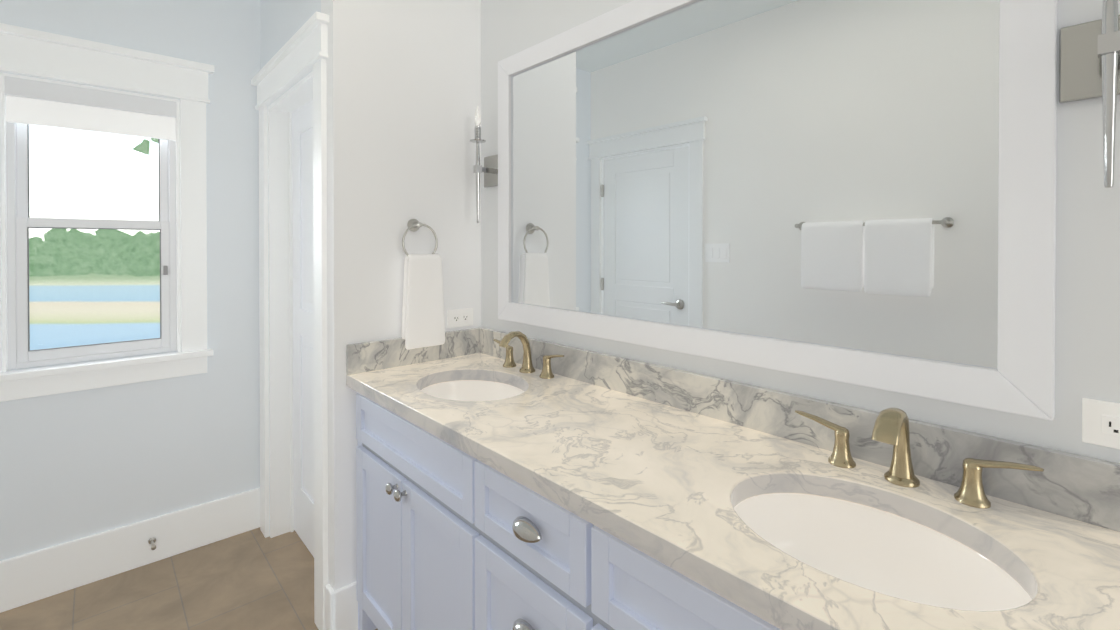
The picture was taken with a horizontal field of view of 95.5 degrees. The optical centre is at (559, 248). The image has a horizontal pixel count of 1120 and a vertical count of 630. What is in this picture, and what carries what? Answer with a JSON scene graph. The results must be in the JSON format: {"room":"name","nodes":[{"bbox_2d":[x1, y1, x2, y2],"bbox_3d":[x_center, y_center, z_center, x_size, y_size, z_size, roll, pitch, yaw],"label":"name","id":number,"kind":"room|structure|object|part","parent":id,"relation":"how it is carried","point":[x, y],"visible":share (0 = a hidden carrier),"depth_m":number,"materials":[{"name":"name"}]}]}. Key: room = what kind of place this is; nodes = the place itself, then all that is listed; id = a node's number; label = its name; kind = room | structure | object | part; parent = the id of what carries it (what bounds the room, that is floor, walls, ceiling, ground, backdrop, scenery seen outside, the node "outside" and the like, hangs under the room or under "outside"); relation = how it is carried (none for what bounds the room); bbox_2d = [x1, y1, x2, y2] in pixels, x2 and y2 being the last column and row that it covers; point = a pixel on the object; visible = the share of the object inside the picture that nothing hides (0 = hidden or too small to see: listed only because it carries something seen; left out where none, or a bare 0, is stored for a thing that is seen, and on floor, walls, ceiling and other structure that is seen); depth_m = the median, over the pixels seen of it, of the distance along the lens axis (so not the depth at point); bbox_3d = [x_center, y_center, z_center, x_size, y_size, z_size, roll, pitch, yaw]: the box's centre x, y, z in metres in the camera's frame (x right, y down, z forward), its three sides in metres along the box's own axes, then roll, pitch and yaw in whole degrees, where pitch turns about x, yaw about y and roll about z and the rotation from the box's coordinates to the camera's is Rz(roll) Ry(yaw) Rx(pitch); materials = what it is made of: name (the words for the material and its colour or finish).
{"room":"bathroom","nodes":[
{"label":"bathroom","id":0,"kind":"room"},
{"bbox_2d":[0,0,260,560],"bbox_3d":[-1.870,-0.009,2.081,1.360,2.660,0.120,0,1,-42],"label":"wall","id":1,"kind":"structure","parent":0,"point":[74,465],"depth_m":2.19,"materials":[{"name":"paint"}]},
{"bbox_2d":[6,120,176,369],"bbox_3d":[-1.891,-0.090,2.084,0.503,1.081,0.083,0,1,-42],"label":"window frame","id":2,"kind":"structure","parent":1,"relation":"attached to","point":[19,222],"depth_m":1.97,"materials":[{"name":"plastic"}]},
{"bbox_2d":[27,124,160,351],"bbox_3d":[-1.878,-0.094,2.071,0.398,0.968,0.038,0,1,-42],"label":"sash","id":3,"kind":"object","parent":2,"relation":"attached to","point":[29,350],"depth_m":2.00,"materials":[{"name":"grey"}]},
{"bbox_2d":[29,125,158,348],"bbox_3d":[-1.888,-0.092,2.081,0.413,0.986,0.039,0,1,-42],"label":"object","id":4,"kind":"structure","parent":2,"relation":"attached to","point":[94,252],"depth_m":2.07,"materials":[{"name":"clear glass"}]},
{"bbox_2d":[0,23,214,401],"bbox_3d":[-1.846,-0.127,2.035,0.767,1.361,0.120,0,1,-42],"label":"window","id":5,"kind":"structure","parent":1,"relation":"in","point":[165,270],"depth_m":2.09,"materials":[{"name":"white wood"}]},
{"bbox_2d":[4,76,176,117],"bbox_3d":[-1.851,-0.602,2.037,0.519,0.076,0.032,0,1,-42],"label":"window shade","id":6,"kind":"object","parent":5,"relation":"attached to","point":[34,89],"visible":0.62,"depth_m":2.00,"materials":[{"name":"plastic"}]},
{"bbox_2d":[5,95,175,140],"bbox_3d":[-1.853,-0.520,2.040,0.503,0.105,0.012,0,1,-42],"label":"window shade","id":7,"kind":"object","parent":5,"relation":"attached to","point":[22,110],"visible":0.93,"depth_m":2.02,"materials":[{"name":"white"}]},
{"bbox_2d":[0,488,259,612],"bbox_3d":[-1.824,1.228,2.039,1.120,0.185,0.016,0,1,-42],"label":"baseboard","id":8,"kind":"structure","parent":1,"relation":"attached to","point":[30,577],"depth_m":2.07,"materials":[{"name":"paint"}]},
{"bbox_2d":[148,537,155,549],"bbox_3d":[-1.685,1.226,2.107,0.026,0.026,0.071,0,1,-42],"label":"door stop","id":9,"kind":"object","parent":1,"relation":"attached to","point":[152,541],"visible":1,"depth_m":2.12,"materials":[{"name":"grey metal"}]},
{"bbox_2d":[0,527,377,629],"bbox_3d":[0.405,1.385,0.033,1.940,0.100,6.228,0,1,-42],"label":"floor","id":10,"kind":"structure","parent":0,"point":[254,579],"depth_m":1.94,"materials":[{"name":"tile"}]},
{"bbox_2d":[346,383,797,629],"bbox_3d":[0.104,0.897,1.203,0.554,0.860,1.867,0,1,-42],"label":"bathroom vanity","id":11,"kind":"object","parent":10,"relation":"on","point":[515,480],"depth_m":1.14,"materials":[{"name":"paint"}]},
{"bbox_2d":[346,351,1119,629],"bbox_3d":[0.110,0.447,1.202,0.538,0.040,1.871,0,1,-42],"label":"countertop","id":12,"kind":"structure","parent":11,"relation":"on","point":[657,472],"depth_m":0.91,"materials":[{"name":"beige stone"}]},
{"bbox_2d":[414,371,533,406],"bbox_3d":[-0.275,0.540,1.601,0.357,0.176,0.443,0,1,-42],"label":"sink","id":13,"kind":"object","parent":12,"relation":"in","point":[475,386],"depth_m":1.77,"materials":[{"name":"white ceramic"}]},
{"bbox_2d":[490,331,569,378],"bbox_3d":[-0.143,0.351,1.721,0.139,0.144,0.380,0,1,-42],"label":"faucet","id":14,"kind":"object","parent":12,"relation":"on","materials":[{"name":"gold metal"}]},
{"bbox_2d":[714,471,1037,629],"bbox_3d":[0.467,0.546,0.790,0.357,0.176,0.442,0,1,-42],"label":"sink","id":15,"kind":"object","parent":12,"relation":"in","point":[977,582],"depth_m":0.88,"materials":[{"name":"white ceramic"}]},
{"bbox_2d":[794,407,1045,510],"bbox_3d":[0.600,0.357,0.910,0.139,0.144,0.380,0,1,-42],"label":"faucet","id":16,"kind":"object","parent":12,"relation":"on","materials":[{"name":"gold metal"}]},
{"bbox_2d":[260,0,320,536],"bbox_3d":[-1.120,-0.010,2.179,0.120,2.660,0.989,0,1,-42],"label":"wall","id":17,"kind":"structure","parent":0,"point":[283,22],"depth_m":2.17,"materials":[{"name":"paint"}]},
{"bbox_2d":[251,11,328,629],"bbox_3d":[-1.107,0.268,2.047,0.042,2.105,0.947,0,1,-42],"label":"door frame","id":18,"kind":"structure","parent":17,"relation":"attached to","point":[301,53],"depth_m":1.77,"materials":[{"name":"paint"}]},
{"bbox_2d":[268,71,312,537],"bbox_3d":[-1.047,0.338,2.102,0.118,1.965,0.703,0,1,-42],"label":"door frame","id":19,"kind":"structure","parent":17,"relation":"attached to","point":[297,96],"depth_m":2.33,"materials":[{"name":"paint"}]},
{"bbox_2d":[289,112,293,531],"bbox_3d":[-1.248,0.345,2.363,0.012,1.947,0.012,0,1,-42],"label":"door frame","id":20,"kind":"structure","parent":17,"relation":"attached to","point":[291,326],"depth_m":2.36,"materials":[{"name":"paint"}]},
{"bbox_2d":[292,100,313,556],"bbox_3d":[-1.016,0.344,2.131,0.014,1.937,0.663,0,1,-42],"label":"door","id":21,"kind":"structure","parent":17,"relation":"attached to","point":[303,330],"depth_m":2.26,"materials":[{"name":"paint"}]},
{"bbox_2d":[321,0,480,590],"bbox_3d":[-0.576,-0.008,1.926,0.580,2.660,0.120,0,1,-42],"label":"wall","id":22,"kind":"structure","parent":0,"point":[403,77],"depth_m":1.81,"materials":[{"name":"paint"}]},
{"bbox_2d":[325,582,357,629],"bbox_3d":[-0.740,1.231,1.726,0.089,0.185,0.066,0,1,-42],"label":"baseboard","id":23,"kind":"structure","parent":22,"relation":"attached to","point":[346,609],"depth_m":1.70,"materials":[{"name":"paint"}]},
{"bbox_2d":[401,219,444,349],"bbox_3d":[-0.506,0.124,1.861,0.161,0.466,0.070,0,1,-42],"label":"towel ring","id":24,"kind":"object","parent":22,"relation":"attached to","point":[423,322],"visible":1,"depth_m":1.83,"materials":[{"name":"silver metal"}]},
{"bbox_2d":[447,308,472,327],"bbox_3d":[-0.392,0.274,2.008,0.115,0.070,0.008,0,1,-42],"label":"outlet","id":25,"kind":"object","parent":22,"relation":"attached to","point":[459,317],"visible":1,"depth_m":2.00,"materials":[{"name":"plastic"}]},
{"bbox_2d":[481,0,1119,462],"bbox_3d":[1.398,0.003,0.262,0.152,2.660,5.240,0,1,-42],"label":"wall","id":26,"kind":"structure","parent":0,"point":[860,192],"depth_m":1.09,"materials":[{"name":"paint"}]},
{"bbox_2d":[470,106,497,222],"bbox_3d":[-0.298,-0.323,1.968,0.108,0.452,0.112,0,1,-42],"label":"sconce","id":27,"kind":"object","parent":26,"relation":"attached to","point":[489,169],"visible":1,"depth_m":1.95,"materials":[{"name":"silver metal"}]},
{"bbox_3d":[-0.315,-0.508,1.951,0.027,0.080,0.027,0,1,-42],"label":"bulb","id":28,"kind":"part","parent":27,"relation":"part of","materials":[{"name":"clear glass"}]},
{"bbox_3d":[-0.303,-0.283,1.964,0.096,0.372,0.062,0,1,-42],"label":"arm","id":29,"kind":"part","parent":27,"relation":"part of"},
{"bbox_3d":[-0.263,-0.304,2.000,0.012,0.120,0.112,0,1,-42],"label":"plate","id":30,"kind":"part","parent":27,"relation":"part of","materials":[{"name":"silver metal"}]},
{"bbox_2d":[1059,0,1119,187],"bbox_3d":[0.813,-0.314,0.752,0.108,0.452,0.112,0,1,-42],"label":"sconce","id":31,"kind":"object","parent":26,"relation":"attached to","point":[1089,60],"visible":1,"depth_m":0.79,"materials":[{"name":"silver metal"}]},
{"bbox_3d":[0.849,-0.295,0.785,0.012,0.120,0.112,0,1,-42],"label":"plate","id":32,"kind":"part","parent":31,"relation":"part of","materials":[{"name":"silver metal"}]},
{"bbox_3d":[0.809,-0.274,0.749,0.096,0.372,0.062,0,1,-42],"label":"arm","id":33,"kind":"part","parent":31,"relation":"part of"},
{"bbox_2d":[1082,398,1119,448],"bbox_3d":[0.871,0.274,0.768,0.008,0.070,0.115,0,1,-42],"label":"outlet","id":34,"kind":"object","parent":26,"relation":"attached to","point":[1100,423],"visible":1,"depth_m":0.79,"materials":[{"name":"plastic"}]},
{"label":"outside","id":35,"kind":"structure","parent":0,"visible":0},
{"bbox_2d":[29,273,159,349],"bbox_3d":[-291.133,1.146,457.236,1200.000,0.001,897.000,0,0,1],"label":"water","id":36,"kind":"structure","parent":35,"point":[144,297],"depth_m":34.07,"materials":[{"name":"blue liquid"}]},
{"bbox_2d":[29,138,159,276],"bbox_3d":[-76.888,0.656,76.374,152.829,8.342,21.359,0,0,1],"label":"trees","id":37,"kind":"object","parent":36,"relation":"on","point":[65,239],"depth_m":71.03,"materials":[{"name":"green plant"}]}
]}

